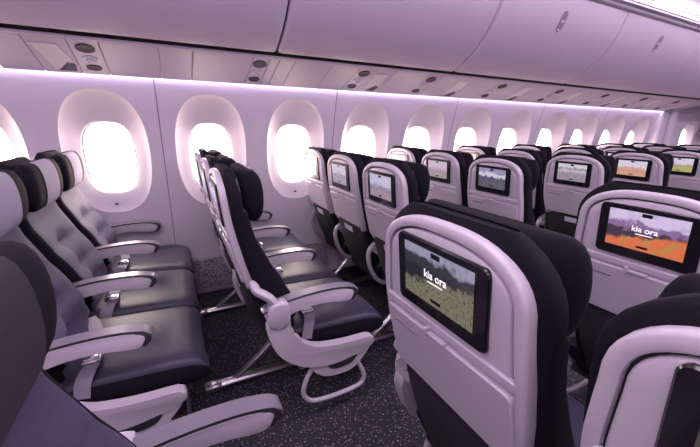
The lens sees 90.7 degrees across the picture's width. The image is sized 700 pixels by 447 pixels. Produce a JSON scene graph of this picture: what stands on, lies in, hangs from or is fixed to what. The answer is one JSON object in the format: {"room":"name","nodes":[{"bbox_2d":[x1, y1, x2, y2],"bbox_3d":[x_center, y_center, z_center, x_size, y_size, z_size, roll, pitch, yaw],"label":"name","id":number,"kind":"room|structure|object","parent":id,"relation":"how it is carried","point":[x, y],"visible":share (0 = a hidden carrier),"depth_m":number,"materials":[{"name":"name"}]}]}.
{"room":"aircraft cabin","nodes":[
{"label":"aircraft cabin","id":0,"kind":"room"},
{"bbox_2d":[0,65,659,293],"bbox_3d":[0.976,-0.469,3.559,7.590,1.600,0.215,-7,18,-26],"label":"wall","id":1,"kind":"structure","parent":0,"point":[252,116],"depth_m":2.56,"materials":[{"name":"plastic"}]},
{"bbox_2d":[82,122,137,204],"bbox_3d":[-1.601,-0.403,2.322,0.304,0.552,0.087,-7,18,-26],"label":"window","id":2,"kind":"structure","parent":1,"relation":"in","point":[83,137],"depth_m":2.32,"materials":[{"name":"plastic"}]},
{"bbox_2d":[153,78,175,244],"bbox_3d":[-1.276,-0.187,2.437,0.070,1.600,0.160,-7,18,-26],"label":"trim","id":3,"kind":"structure","parent":1,"relation":"attached to","point":[153,78],"depth_m":2.39,"materials":[{"name":"grey plastic"}]},
{"bbox_2d":[192,254,233,292],"bbox_3d":[-1.063,0.388,2.747,0.370,0.300,0.027,-7,18,-26],"label":"air vent","id":4,"kind":"object","parent":1,"relation":"in","point":[211,272],"visible":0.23,"depth_m":2.72,"materials":[{"name":"grey plastic"}]},
{"bbox_2d":[301,240,329,267],"bbox_3d":[-0.349,0.301,3.096,0.370,0.300,0.027,-7,18,-26],"label":"air vent","id":5,"kind":"object","parent":1,"relation":"in","point":[321,247],"visible":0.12,"depth_m":3.11,"materials":[{"name":"grey plastic"}]},
{"bbox_2d":[305,242,327,265],"bbox_3d":[-0.346,0.298,3.090,0.326,0.250,0.017,-7,18,-26],"label":"grille","id":6,"kind":"object","parent":5,"relation":"attached to","point":[321,248],"depth_m":3.11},
{"bbox_2d":[645,111,668,143],"bbox_3d":[4.446,-1.001,5.269,0.190,1.800,0.350,-7,18,-26],"label":"trim","id":7,"kind":"structure","parent":1,"relation":"attached to","point":[656,134],"depth_m":5.00,"materials":[{"name":"plastic"}]},
{"bbox_2d":[171,265,587,446],"bbox_3d":[2.839,0.926,1.754,11.600,0.050,5.800,-7,18,-26],"label":"floor","id":8,"kind":"structure","parent":0,"point":[372,414],"depth_m":1.76,"materials":[{"name":"carpet"}]},
{"bbox_2d":[186,392,191,414],"bbox_3d":[-1.283,0.660,1.851,0.745,0.288,1.480,-7,18,-26],"label":"frame","id":9,"kind":"object","parent":8,"relation":"on","point":[188,401],"visible":0.02,"depth_m":1.40,"materials":[{"name":"grey metal"}]},
{"bbox_2d":[0,157,200,318],"bbox_3d":[-1.183,0.108,1.720,0.713,0.854,0.515,-7,18,-26],"label":"seat","id":10,"kind":"object","parent":9,"relation":"on","point":[45,224],"visible":0.6,"depth_m":1.60,"materials":[{"name":"grey leather"}]},
{"bbox_2d":[88,269,200,318],"bbox_3d":[-1.111,0.403,1.866,0.522,0.159,0.476,-7,18,-26],"label":"seat cushion","id":11,"kind":"object","parent":10,"relation":"on","point":[172,288],"depth_m":1.75,"materials":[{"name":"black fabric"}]},
{"bbox_2d":[0,170,209,434],"bbox_3d":[-0.954,0.339,1.310,0.713,1.069,0.540,-7,18,-26],"label":"seat","id":12,"kind":"object","parent":9,"relation":"on","point":[134,372],"visible":0.62,"depth_m":1.24,"materials":[{"name":"grey leather"}]},
{"bbox_2d":[60,306,209,401],"bbox_3d":[-0.886,0.527,1.437,0.522,0.159,0.476,-7,18,-26],"label":"seat cushion","id":13,"kind":"object","parent":12,"relation":"on","point":[176,353],"depth_m":1.30,"materials":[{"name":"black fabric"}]},
{"bbox_2d":[31,150,193,274],"bbox_3d":[-1.412,-0.020,2.159,0.713,0.854,0.538,-7,18,-26],"label":"seat","id":14,"kind":"object","parent":9,"relation":"on","point":[137,255],"visible":0.57,"depth_m":2.07,"materials":[{"name":"grey leather"}]},
{"bbox_2d":[106,245,193,274],"bbox_3d":[-1.335,0.278,2.295,0.522,0.159,0.476,-7,18,-26],"label":"seat cushion","id":15,"kind":"object","parent":14,"relation":"on","point":[168,257],"depth_m":2.20,"materials":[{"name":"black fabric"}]},
{"bbox_2d":[200,289,305,393],"bbox_3d":[-0.593,0.572,2.186,0.690,0.280,1.480,-7,18,-26],"label":"frame","id":16,"kind":"object","parent":8,"relation":"on","point":[242,374],"visible":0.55,"depth_m":1.81,"materials":[{"name":"grey metal"}]},
{"bbox_2d":[194,148,305,271],"bbox_3d":[-0.698,-0.107,2.508,0.713,0.854,0.538,-7,18,-26],"label":"seat","id":17,"kind":"object","parent":16,"relation":"on","point":[270,238],"visible":0.33,"depth_m":2.37,"materials":[{"name":"grey"}]},
{"bbox_2d":[199,182,213,220],"bbox_3d":[-0.978,-0.154,2.357,0.071,0.208,0.380,-7,18,-26],"label":"tray","id":18,"kind":"object","parent":17,"relation":"on","point":[202,190],"depth_m":2.27,"materials":[{"name":"grey plastic"}]},
{"bbox_2d":[256,233,305,252],"bbox_3d":[-0.621,0.191,2.644,0.522,0.159,0.476,-7,18,-26],"label":"seat cushion","id":19,"kind":"object","parent":17,"relation":"on","point":[272,243],"depth_m":2.57,"materials":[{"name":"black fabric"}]},
{"bbox_2d":[200,154,338,303],"bbox_3d":[-0.468,0.021,2.069,0.713,0.854,0.515,-7,18,-26],"label":"seat","id":20,"kind":"object","parent":16,"relation":"on","point":[299,264],"visible":0.34,"depth_m":1.93,"materials":[{"name":"grey"}]},
{"bbox_2d":[206,196,224,243],"bbox_3d":[-0.753,-0.029,1.928,0.071,0.208,0.380,-7,18,-26],"label":"tray","id":21,"kind":"object","parent":20,"relation":"on","point":[209,203],"depth_m":1.83,"materials":[{"name":"grey plastic"}]},
{"bbox_2d":[276,256,338,283],"bbox_3d":[-0.396,0.315,2.215,0.522,0.159,0.476,-7,18,-26],"label":"seat cushion","id":22,"kind":"object","parent":20,"relation":"on","point":[293,272],"depth_m":2.09,"materials":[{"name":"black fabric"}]},
{"bbox_2d":[208,162,382,402],"bbox_3d":[-0.239,0.252,1.658,0.713,1.069,0.540,-7,18,-26],"label":"seat","id":23,"kind":"object","parent":16,"relation":"on","point":[324,326],"visible":1,"depth_m":1.44,"materials":[{"name":"grey"}]},
{"bbox_2d":[215,213,243,282],"bbox_3d":[-0.529,0.095,1.499,0.071,0.208,0.380,-7,18,-26],"label":"tray","id":24,"kind":"object","parent":23,"relation":"on","point":[239,266],"depth_m":1.35,"materials":[{"name":"grey plastic"}]},
{"bbox_2d":[285,277,382,340],"bbox_3d":[-0.172,0.440,1.786,0.522,0.159,0.476,-7,18,-26],"label":"seat cushion","id":25,"kind":"object","parent":23,"relation":"on","point":[329,321],"depth_m":1.62,"materials":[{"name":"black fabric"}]},
{"bbox_2d":[334,258,394,341],"bbox_3d":[0.122,0.484,2.535,0.690,0.280,1.480,-7,18,-26],"label":"frame","id":26,"kind":"object","parent":8,"relation":"on","point":[377,336],"visible":0.26,"depth_m":2.18,"materials":[{"name":"grey metal"}]},
{"bbox_2d":[303,147,351,258],"bbox_3d":[0.017,-0.194,2.857,0.713,0.854,0.538,-7,18,-26],"label":"seat","id":27,"kind":"object","parent":26,"relation":"on","point":[315,159],"visible":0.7,"depth_m":2.65,"materials":[{"name":"grey plastic"}]},
{"bbox_2d":[305,176,328,209],"bbox_3d":[-0.263,-0.241,2.706,0.071,0.208,0.380,-7,18,-26],"label":"tray","id":28,"kind":"object","parent":27,"relation":"on","point":[318,189],"depth_m":2.65,"materials":[{"name":"grey plastic"}]},
{"bbox_2d":[323,233,347,250],"bbox_3d":[0.094,0.104,2.993,0.522,0.159,0.476,-7,18,-26],"label":"seat cushion","id":29,"kind":"object","parent":27,"relation":"on","point":[342,242],"depth_m":2.72,"materials":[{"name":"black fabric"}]},
{"bbox_2d":[328,151,385,284],"bbox_3d":[0.247,-0.067,2.417,0.713,0.854,0.515,-7,18,-26],"label":"seat","id":30,"kind":"object","parent":26,"relation":"on","point":[345,169],"visible":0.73,"depth_m":2.21,"materials":[{"name":"grey plastic"}]},
{"bbox_2d":[330,186,360,226],"bbox_3d":[-0.039,-0.117,2.277,0.071,0.208,0.380,-7,18,-26],"label":"tray","id":31,"kind":"object","parent":30,"relation":"on","point":[346,203],"depth_m":2.23,"materials":[{"name":"grey plastic"}]},
{"bbox_2d":[347,247,382,275],"bbox_3d":[0.319,0.228,2.563,0.522,0.159,0.476,-7,18,-26],"label":"seat cushion","id":32,"kind":"object","parent":30,"relation":"on","point":[375,261],"depth_m":2.28,"materials":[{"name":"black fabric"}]},
{"bbox_2d":[363,157,429,279],"bbox_3d":[0.475,0.164,2.007,0.713,1.069,0.540,-7,18,-26],"label":"seat","id":33,"kind":"object","parent":26,"relation":"on","point":[389,185],"visible":0.39,"depth_m":1.74,"materials":[{"name":"grey plastic"}]},
{"bbox_2d":[364,200,398,240],"bbox_3d":[0.186,0.008,1.847,0.071,0.208,0.380,-7,18,-26],"label":"tray","id":34,"kind":"object","parent":33,"relation":"on","point":[380,216],"depth_m":1.88,"materials":[{"name":"grey plastic"}]},
{"bbox_2d":[662,111,678,145],"bbox_3d":[4.644,-1.021,5.350,0.200,1.800,0.380,-7,18,-26],"label":"trim","id":35,"kind":"structure","parent":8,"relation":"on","point":[672,118],"depth_m":5.06,"materials":[{"name":"plastic"}]},
{"bbox_2d":[670,111,699,145],"bbox_3d":[5.778,-1.175,5.957,2.228,1.800,0.140,-7,18,-26],"label":"wall","id":36,"kind":"structure","parent":8,"relation":"on","point":[688,123],"depth_m":5.68,"materials":[{"name":"plastic"}]},
{"bbox_3d":[0.837,0.397,2.884,0.690,0.280,1.480,-7,18,-26],"label":"frame","id":37,"kind":"object","parent":8,"relation":"on","visible":0},
{"bbox_2d":[387,146,426,163],"bbox_3d":[0.732,-0.281,3.205,0.713,0.854,0.538,-7,18,-26],"label":"seat","id":38,"kind":"object","parent":37,"relation":"on","point":[411,154],"visible":0.12,"depth_m":2.87,"materials":[{"name":"grey plastic"}]},
{"bbox_2d":[421,149,473,206],"bbox_3d":[0.961,-0.154,2.766,0.713,0.854,0.515,-7,18,-26],"label":"seat","id":39,"kind":"object","parent":37,"relation":"on","point":[448,170],"visible":0.35,"depth_m":2.47,"materials":[{"name":"grey plastic"}]},
{"bbox_2d":[425,181,456,203],"bbox_3d":[0.676,-0.204,2.625,0.071,0.208,0.380,-7,18,-26],"label":"tray","id":40,"kind":"object","parent":39,"relation":"on","point":[441,190],"depth_m":2.55,"materials":[{"name":"grey plastic"}]},
{"bbox_2d":[467,154,538,225],"bbox_3d":[1.190,0.077,2.356,0.713,1.069,0.540,-7,18,-26],"label":"seat","id":41,"kind":"object","parent":37,"relation":"on","point":[503,186],"visible":0.33,"depth_m":2.06,"materials":[{"name":"grey plastic"}]},
{"bbox_2d":[468,190,517,219],"bbox_3d":[0.901,-0.080,2.196,0.071,0.208,0.380,-7,18,-26],"label":"tray","id":42,"kind":"object","parent":41,"relation":"on","point":[494,203],"depth_m":2.15,"materials":[{"name":"grey plastic"}]},
{"bbox_3d":[1.551,0.310,3.232,0.690,0.280,1.480,-7,18,-26],"label":"frame","id":43,"kind":"object","parent":8,"relation":"on","visible":0},
{"bbox_2d":[456,145,496,158],"bbox_3d":[1.446,-0.369,3.554,0.713,0.854,0.538,-7,18,-26],"label":"seat","id":44,"kind":"object","parent":43,"relation":"on","point":[476,151],"visible":0.15,"depth_m":3.23,"materials":[{"name":"grey plastic"}]},
{"bbox_2d":[496,148,546,228],"bbox_3d":[1.676,-0.241,3.115,0.713,0.854,0.515,-7,18,-26],"label":"seat","id":45,"kind":"object","parent":43,"relation":"on","point":[538,203],"visible":0.27,"depth_m":2.83,"materials":[{"name":"grey"}]},
{"bbox_2d":[544,152,616,236],"bbox_3d":[1.905,-0.010,2.704,0.713,1.069,0.540,-7,18,-26],"label":"seat","id":46,"kind":"object","parent":43,"relation":"on","point":[569,177],"visible":0.44,"depth_m":2.52,"materials":[{"name":"grey plastic"}]},
{"bbox_2d":[545,183,591,215],"bbox_3d":[1.615,-0.167,2.545,0.071,0.208,0.380,-7,18,-26],"label":"tray","id":47,"kind":"object","parent":46,"relation":"on","point":[563,199],"depth_m":2.57,"materials":[{"name":"grey plastic"}]},
{"bbox_3d":[2.266,0.222,3.581,0.690,0.280,1.480,-7,18,-26],"label":"frame","id":48,"kind":"object","parent":8,"relation":"on","visible":0},
{"bbox_2d":[512,144,551,192],"bbox_3d":[2.161,-0.456,3.903,0.713,0.854,0.538,-7,18,-26],"label":"seat","id":49,"kind":"object","parent":48,"relation":"on","point":[547,149],"visible":0.08,"depth_m":3.56,"materials":[{"name":"grey"}]},
{"bbox_2d":[551,147,603,156],"bbox_3d":[2.391,-0.329,3.463,0.713,0.854,0.515,-7,18,-26],"label":"seat","id":50,"kind":"object","parent":48,"relation":"on","point":[561,149],"visible":0.17,"depth_m":3.18,"materials":[{"name":"grey plastic"}]},
{"bbox_2d":[610,150,673,186],"bbox_3d":[2.619,-0.097,3.053,0.713,1.069,0.540,-7,18,-26],"label":"seat","id":51,"kind":"object","parent":48,"relation":"on","point":[653,168],"visible":0.23,"depth_m":2.75,"materials":[{"name":"grey plastic"}]},
{"bbox_2d":[612,179,656,184],"bbox_3d":[2.330,-0.254,2.894,0.071,0.208,0.380,-7,18,-26],"label":"tray","id":52,"kind":"object","parent":51,"relation":"on","point":[625,180],"depth_m":2.80,"materials":[{"name":"grey plastic"}]},
{"bbox_3d":[2.981,0.135,3.930,0.690,0.280,1.480,-7,18,-26],"label":"frame","id":53,"kind":"object","parent":8,"relation":"on","visible":0},
{"bbox_2d":[555,143,596,150],"bbox_3d":[2.876,-0.543,4.251,0.713,0.854,0.538,-7,18,-26],"label":"seat","id":54,"kind":"object","parent":53,"relation":"on","point":[563,144],"visible":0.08,"depth_m":3.95,"materials":[{"name":"grey"}]},
{"bbox_2d":[602,146,649,155],"bbox_3d":[3.106,-0.416,3.812,0.713,0.854,0.515,-7,18,-26],"label":"seat","id":55,"kind":"object","parent":53,"relation":"on","point":[608,150],"visible":0.12,"depth_m":3.60,"materials":[{"name":"grey plastic"}]},
{"bbox_2d":[659,149,699,190],"bbox_3d":[3.334,-0.185,3.402,0.713,1.069,0.540,-7,18,-26],"label":"seat","id":56,"kind":"object","parent":53,"relation":"on","point":[685,173],"visible":0.22,"depth_m":3.14,"materials":[{"name":"grey plastic"}]},
{"bbox_2d":[668,176,699,190],"bbox_3d":[3.045,-0.341,3.242,0.071,0.208,0.380,-7,18,-26],"label":"tray","id":57,"kind":"object","parent":56,"relation":"on","point":[684,182],"depth_m":3.16,"materials":[{"name":"grey plastic"}]},
{"bbox_3d":[3.696,0.048,4.278,0.690,0.280,1.480,-7,18,-26],"label":"frame","id":58,"kind":"object","parent":8,"relation":"on","visible":0},
{"bbox_2d":[642,145,686,151],"bbox_3d":[3.820,-0.503,4.161,0.713,0.854,0.515,-7,18,-26],"label":"seat","id":59,"kind":"object","parent":58,"relation":"on","point":[652,148],"visible":0.09,"depth_m":3.92,"materials":[{"name":"grey"}]},
{"bbox_3d":[0.467,0.972,0.823,0.690,0.280,0.980,-7,18,-26],"label":"frame","id":60,"kind":"object","parent":8,"relation":"on","visible":0},
{"bbox_2d":[385,199,592,446],"bbox_3d":[0.471,0.459,0.962,0.713,1.069,0.579,-7,18,-26],"label":"seat","id":61,"kind":"object","parent":60,"relation":"on","point":[484,307],"visible":0.98,"depth_m":0.62,"materials":[{"name":"grey plastic"}]},
{"bbox_2d":[388,289,515,446],"bbox_3d":[0.202,0.314,0.764,0.071,0.208,0.380,-7,18,-26],"label":"tray","id":62,"kind":"object","parent":61,"relation":"on","point":[482,392],"depth_m":0.70,"materials":[{"name":"grey plastic"}]},
{"bbox_2d":[417,394,584,446],"bbox_3d":[0.559,0.658,1.051,0.522,0.159,0.476,-7,18,-26],"label":"seat cushion","id":63,"kind":"object","parent":61,"relation":"on","point":[576,409],"depth_m":1.07,"materials":[{"name":"black fabric"}]},
{"bbox_2d":[580,273,699,446],"bbox_3d":[0.712,0.488,0.476,0.713,0.854,0.515,-7,18,-26],"label":"seat","id":64,"kind":"object","parent":60,"relation":"on","point":[643,387],"visible":1,"depth_m":0.39,"materials":[{"name":"grey plastic"}]},
{"bbox_3d":[-0.360,0.997,0.689,0.690,0.280,0.480,-7,18,-26],"label":"frame","id":65,"kind":"object","parent":8,"relation":"on","visible":0},
{"bbox_2d":[0,240,334,446],"bbox_3d":[-0.243,0.546,0.613,0.713,1.069,0.579,-7,18,-26],"label":"seat","id":66,"kind":"object","parent":65,"relation":"on","point":[36,410],"visible":1,"depth_m":0.54,"materials":[{"name":"grey"}]},
{"bbox_3d":[1.069,0.823,1.387,0.690,0.280,0.480,-7,18,-26],"label":"frame","id":67,"kind":"object","parent":8,"relation":"on","visible":0},
{"bbox_2d":[567,181,699,392],"bbox_3d":[1.186,0.372,1.310,0.713,1.069,0.579,-7,18,-26],"label":"seat","id":68,"kind":"object","parent":67,"relation":"on","point":[638,238],"visible":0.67,"depth_m":1.09,"materials":[{"name":"grey plastic"}]},
{"bbox_2d":[569,337,582,362],"bbox_3d":[1.274,0.571,1.400,0.522,0.159,0.476,-7,18,-26],"label":"seat cushion","id":69,"kind":"object","parent":68,"relation":"on","point":[575,349],"depth_m":1.46,"materials":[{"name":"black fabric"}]},
{"bbox_2d":[587,249,677,314],"bbox_3d":[0.917,0.226,1.113,0.071,0.208,0.380,-7,18,-26],"label":"tray","id":70,"kind":"object","parent":68,"relation":"on","point":[620,283],"depth_m":1.13,"materials":[{"name":"grey plastic"}]},
{"bbox_2d":[651,0,699,16],"bbox_3d":[2.874,-1.331,1.118,11.600,0.240,3.600,-7,18,-26],"label":"ceiling","id":71,"kind":"structure","parent":0,"point":[689,6],"depth_m":2.79,"materials":[{"name":"white plastic"}]},
{"bbox_2d":[275,0,565,83],"bbox_3d":[1.970,-1.488,2.943,11.590,0.498,0.438,-7,18,-26],"label":"trim","id":72,"kind":"structure","parent":71,"relation":"attached to","point":[288,0],"depth_m":1.89,"materials":[{"name":"black"}]},
{"bbox_2d":[0,0,287,51],"bbox_3d":[-0.946,-1.119,1.497,1.350,0.498,0.454,-7,18,-26],"label":"bin","id":73,"kind":"object","parent":72,"relation":"attached to","point":[257,25],"visible":1,"depth_m":1.65,"materials":[{"name":"plastic"}]},
{"bbox_2d":[278,0,500,70],"bbox_3d":[0.269,-1.268,2.090,1.350,0.498,0.454,-7,18,-26],"label":"bin","id":74,"kind":"object","parent":72,"relation":"attached to","point":[425,34],"visible":0.98,"depth_m":2.08,"materials":[{"name":"plastic"}]},
{"bbox_2d":[454,0,626,83],"bbox_3d":[1.484,-1.416,2.683,1.350,0.498,0.454,-7,18,-26],"label":"bin","id":75,"kind":"object","parent":72,"relation":"attached to","point":[555,41],"visible":0.98,"depth_m":2.58,"materials":[{"name":"plastic"}]},
{"bbox_2d":[566,12,699,91],"bbox_3d":[2.699,-1.565,3.276,1.350,0.498,0.454,-7,18,-26],"label":"bin","id":76,"kind":"object","parent":72,"relation":"attached to","point":[645,51],"visible":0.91,"depth_m":3.15,"materials":[{"name":"plastic"}]},
{"bbox_2d":[643,45,699,97],"bbox_3d":[3.914,-1.713,3.868,1.350,0.498,0.454,-7,18,-26],"label":"bin","id":77,"kind":"object","parent":72,"relation":"attached to","point":[685,82],"visible":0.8,"depth_m":3.75,"materials":[{"name":"plastic"}]},
{"bbox_2d":[591,0,699,31],"bbox_3d":[2.100,-1.679,2.628,11.590,0.056,0.140,-7,18,-26],"label":"trim","id":78,"kind":"structure","parent":71,"relation":"attached to","point":[627,8],"depth_m":2.80,"materials":[{"name":"white plastic"}]},
{"bbox_3d":[8.062,-0.936,3.947,0.050,2.500,5.800,-7,18,-26],"label":"wall","id":79,"kind":"structure","parent":0,"visible":0},
{"bbox_2d":[0,32,45,70],"bbox_3d":[-1.679,-0.863,1.700,0.179,0.154,0.344,-7,18,-26],"label":"panel","id":80,"kind":"object","parent":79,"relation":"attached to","point":[15,53],"visible":0.7,"depth_m":1.73,"materials":[{"name":"grey plastic"}]},
{"bbox_2d":[19,34,83,72],"bbox_3d":[-1.523,-0.882,1.777,0.169,0.154,0.344,-7,18,-26],"label":"panel","id":81,"kind":"object","parent":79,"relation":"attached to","point":[55,54],"visible":0.81,"depth_m":1.75,"materials":[{"name":"grey plastic"}]},
{"bbox_2d":[60,62,76,70],"bbox_3d":[-1.534,-0.864,1.898,0.105,0.041,0.067,10,18,30],"label":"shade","id":82,"kind":"object","parent":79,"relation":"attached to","point":[64,66],"depth_m":1.88,"materials":[{"name":"grey plastic"}]},
{"bbox_2d":[65,38,110,74],"bbox_3d":[-1.389,-0.898,1.842,0.129,0.154,0.344,-7,18,-26],"label":"panel","id":83,"kind":"object","parent":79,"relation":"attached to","point":[88,54],"visible":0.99,"depth_m":1.82,"materials":[{"name":"grey plastic"}]},
{"bbox_2d":[74,43,94,52],"bbox_3d":[-1.342,-0.889,1.749,0.084,0.036,0.076,-7,18,-26],"label":"light","id":84,"kind":"object","parent":83,"relation":"attached to","point":[78,47],"depth_m":1.75,"materials":[{"name":"grey plastic"}]},
{"bbox_2d":[98,42,161,77],"bbox_3d":[-1.212,-0.920,1.928,0.264,0.154,0.344,-7,18,-26],"label":"panel","id":85,"kind":"object","parent":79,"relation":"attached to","point":[121,59],"visible":0.76,"depth_m":1.91,"materials":[{"name":"grey plastic"}]},
{"bbox_2d":[158,48,192,79],"bbox_3d":[-1.018,-0.944,2.023,0.169,0.154,0.344,-7,18,-26],"label":"panel","id":86,"kind":"object","parent":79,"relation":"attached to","point":[176,64],"visible":0.75,"depth_m":2.01,"materials":[{"name":"grey plastic"}]},
{"bbox_2d":[192,51,252,83],"bbox_3d":[-0.795,-0.971,2.132,0.329,0.154,0.344,-7,18,-26],"label":"panel","id":87,"kind":"object","parent":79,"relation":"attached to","point":[209,67],"visible":0.69,"depth_m":2.12,"materials":[{"name":"grey plastic"}]},
{"bbox_2d":[245,57,269,84],"bbox_3d":[-0.603,-0.995,2.225,0.099,0.154,0.344,-7,18,-26],"label":"panel","id":88,"kind":"object","parent":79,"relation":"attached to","point":[257,68],"visible":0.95,"depth_m":2.20,"materials":[{"name":"grey plastic"}]},
{"bbox_2d":[259,59,278,84],"bbox_3d":[-0.531,-1.003,2.260,0.059,0.154,0.344,-7,18,-26],"label":"panel","id":89,"kind":"object","parent":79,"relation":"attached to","point":[271,65],"visible":0.69,"depth_m":2.25,"materials":[{"name":"grey plastic"}]},
{"bbox_2d":[268,60,294,85],"bbox_3d":[-0.460,-1.012,2.295,0.099,0.154,0.344,-7,18,-26],"label":"panel","id":90,"kind":"object","parent":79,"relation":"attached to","point":[283,67],"visible":0.68,"depth_m":2.28,"materials":[{"name":"grey plastic"}]},
{"bbox_2d":[282,61,332,88],"bbox_3d":[-0.299,-1.032,2.374,0.259,0.154,0.344,-7,18,-26],"label":"panel","id":91,"kind":"object","parent":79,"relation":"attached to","point":[301,74],"visible":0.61,"depth_m":2.36,"materials":[{"name":"grey plastic"}]},
{"bbox_2d":[316,65,358,89],"bbox_3d":[-0.093,-1.057,2.474,0.199,0.154,0.344,-7,18,-26],"label":"panel","id":92,"kind":"object","parent":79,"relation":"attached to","point":[337,76],"visible":0.66,"depth_m":2.46,"materials":[{"name":"grey plastic"}]},
{"bbox_2d":[0,23,699,100],"bbox_3d":[1.860,-1.315,3.212,11.590,0.046,0.026,-7,18,-26],"label":"trim","id":93,"kind":"structure","parent":79,"relation":"attached to","point":[2,25],"depth_m":2.06,"materials":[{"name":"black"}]},
{"bbox_2d":[340,68,375,90],"bbox_3d":[0.054,-1.075,2.546,0.129,0.154,0.344,-7,18,-26],"label":"panel","id":94,"kind":"object","parent":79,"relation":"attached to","point":[362,74],"visible":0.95,"depth_m":2.53,"materials":[{"name":"grey plastic"}]},
{"bbox_2d":[355,69,396,91],"bbox_3d":[0.188,-1.091,2.611,0.169,0.154,0.344,-7,18,-26],"label":"panel","id":95,"kind":"object","parent":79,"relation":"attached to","point":[378,77],"visible":0.77,"depth_m":2.59,"materials":[{"name":"grey plastic"}]},
{"bbox_2d":[374,71,428,93],"bbox_3d":[0.398,-1.117,2.714,0.299,0.154,0.344,-7,18,-26],"label":"panel","id":96,"kind":"object","parent":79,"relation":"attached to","point":[399,82],"visible":0.68,"depth_m":2.70,"materials":[{"name":"grey plastic"}]},
{"bbox_2d":[404,75,441,94],"bbox_3d":[0.590,-1.140,2.807,0.129,0.154,0.344,-7,18,-26],"label":"panel","id":97,"kind":"object","parent":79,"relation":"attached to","point":[430,79],"visible":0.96,"depth_m":2.79,"materials":[{"name":"grey plastic"}]},
{"bbox_2d":[416,76,461,95],"bbox_3d":[0.737,-1.158,2.879,0.199,0.154,0.344,-7,18,-26],"label":"panel","id":98,"kind":"object","parent":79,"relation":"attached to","point":[442,83],"visible":0.62,"depth_m":2.87,"materials":[{"name":"grey plastic"}]},
{"bbox_2d":[435,78,477,96],"bbox_3d":[0.903,-1.178,2.960,0.169,0.154,0.344,-7,18,-26],"label":"panel","id":99,"kind":"object","parent":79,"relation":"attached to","point":[462,83],"visible":0.76,"depth_m":2.94,"materials":[{"name":"grey plastic"}]},
{"bbox_2d":[450,79,502,98],"bbox_3d":[1.113,-1.204,3.062,0.299,0.154,0.344,-7,18,-26],"label":"panel","id":100,"kind":"object","parent":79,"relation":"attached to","point":[478,87],"visible":0.65,"depth_m":3.05,"materials":[{"name":"grey plastic"}]},
{"bbox_2d":[473,82,512,98],"bbox_3d":[1.305,-1.227,3.156,0.129,0.154,0.344,-7,18,-26],"label":"panel","id":101,"kind":"object","parent":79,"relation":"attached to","point":[501,86],"visible":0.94,"depth_m":3.14,"materials":[{"name":"grey plastic"}]},
{"bbox_2d":[483,83,528,99],"bbox_3d":[1.452,-1.245,3.228,0.199,0.154,0.344,-7,18,-26],"label":"panel","id":102,"kind":"object","parent":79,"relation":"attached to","point":[513,87],"visible":0.69,"depth_m":3.22,"materials":[{"name":"grey plastic"}]},
{"bbox_2d":[498,84,539,100],"bbox_3d":[1.617,-1.266,3.309,0.169,0.154,0.344,-7,18,-26],"label":"panel","id":103,"kind":"object","parent":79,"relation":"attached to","point":[529,87],"visible":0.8,"depth_m":3.29,"materials":[{"name":"grey plastic"}]},
{"bbox_2d":[510,86,559,101],"bbox_3d":[1.827,-1.291,3.411,0.299,0.154,0.344,-7,18,-26],"label":"panel","id":104,"kind":"object","parent":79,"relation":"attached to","point":[534,94],"visible":0.71,"depth_m":3.40,"materials":[{"name":"grey plastic"}]},
{"bbox_2d":[529,88,569,102],"bbox_3d":[2.019,-1.315,3.505,0.129,0.154,0.344,-7,18,-26],"label":"panel","id":105,"kind":"object","parent":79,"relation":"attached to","point":[560,90],"visible":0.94,"depth_m":3.49,"materials":[{"name":"grey plastic"}]},
{"bbox_2d":[538,89,580,103],"bbox_3d":[2.167,-1.333,3.577,0.199,0.154,0.344,-7,18,-26],"label":"panel","id":106,"kind":"object","parent":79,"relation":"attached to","point":[568,92],"visible":0.65,"depth_m":3.57,"materials":[{"name":"grey plastic"}]},
{"bbox_2d":[550,90,590,103],"bbox_3d":[2.332,-1.353,3.657,0.169,0.154,0.344,-7,18,-26],"label":"panel","id":107,"kind":"object","parent":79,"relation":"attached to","point":[579,93],"visible":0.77,"depth_m":3.64,"materials":[{"name":"grey plastic"}]},
{"bbox_2d":[559,91,608,104],"bbox_3d":[2.542,-1.378,3.760,0.299,0.154,0.344,-7,18,-26],"label":"panel","id":108,"kind":"object","parent":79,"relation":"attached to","point":[593,94],"visible":0.68,"depth_m":3.75,"materials":[{"name":"grey plastic"}]},
{"bbox_2d":[583,93,624,106],"bbox_3d":[2.881,-1.420,3.925,0.199,0.154,0.344,-7,18,-26],"label":"panel","id":109,"kind":"object","parent":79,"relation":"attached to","point":[615,95],"visible":0.61,"depth_m":3.91,"materials":[{"name":"grey plastic"}]},
{"bbox_2d":[592,94,632,106],"bbox_3d":[3.047,-1.440,4.006,0.169,0.154,0.344,-7,18,-26],"label":"panel","id":110,"kind":"object","parent":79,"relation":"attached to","point":[625,95],"visible":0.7,"depth_m":4.00,"materials":[{"name":"grey plastic"}]},
{"bbox_2d":[602,95,647,107],"bbox_3d":[3.257,-1.466,4.108,0.299,0.154,0.344,-7,18,-26],"label":"panel","id":111,"kind":"object","parent":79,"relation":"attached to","point":[634,97],"visible":0.64,"depth_m":4.10,"materials":[{"name":"grey plastic"}]},
{"bbox_2d":[621,97,660,108],"bbox_3d":[3.596,-1.507,4.274,0.199,0.154,0.344,-7,18,-26],"label":"panel","id":112,"kind":"object","parent":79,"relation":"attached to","point":[652,98],"visible":0.61,"depth_m":4.27,"materials":[{"name":"grey plastic"}]},
{"bbox_2d":[636,98,680,109],"bbox_3d":[3.971,-1.553,4.457,0.299,0.154,0.344,-7,18,-26],"label":"panel","id":113,"kind":"object","parent":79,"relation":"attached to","point":[654,105],"visible":0.6,"depth_m":4.45,"materials":[{"name":"grey plastic"}]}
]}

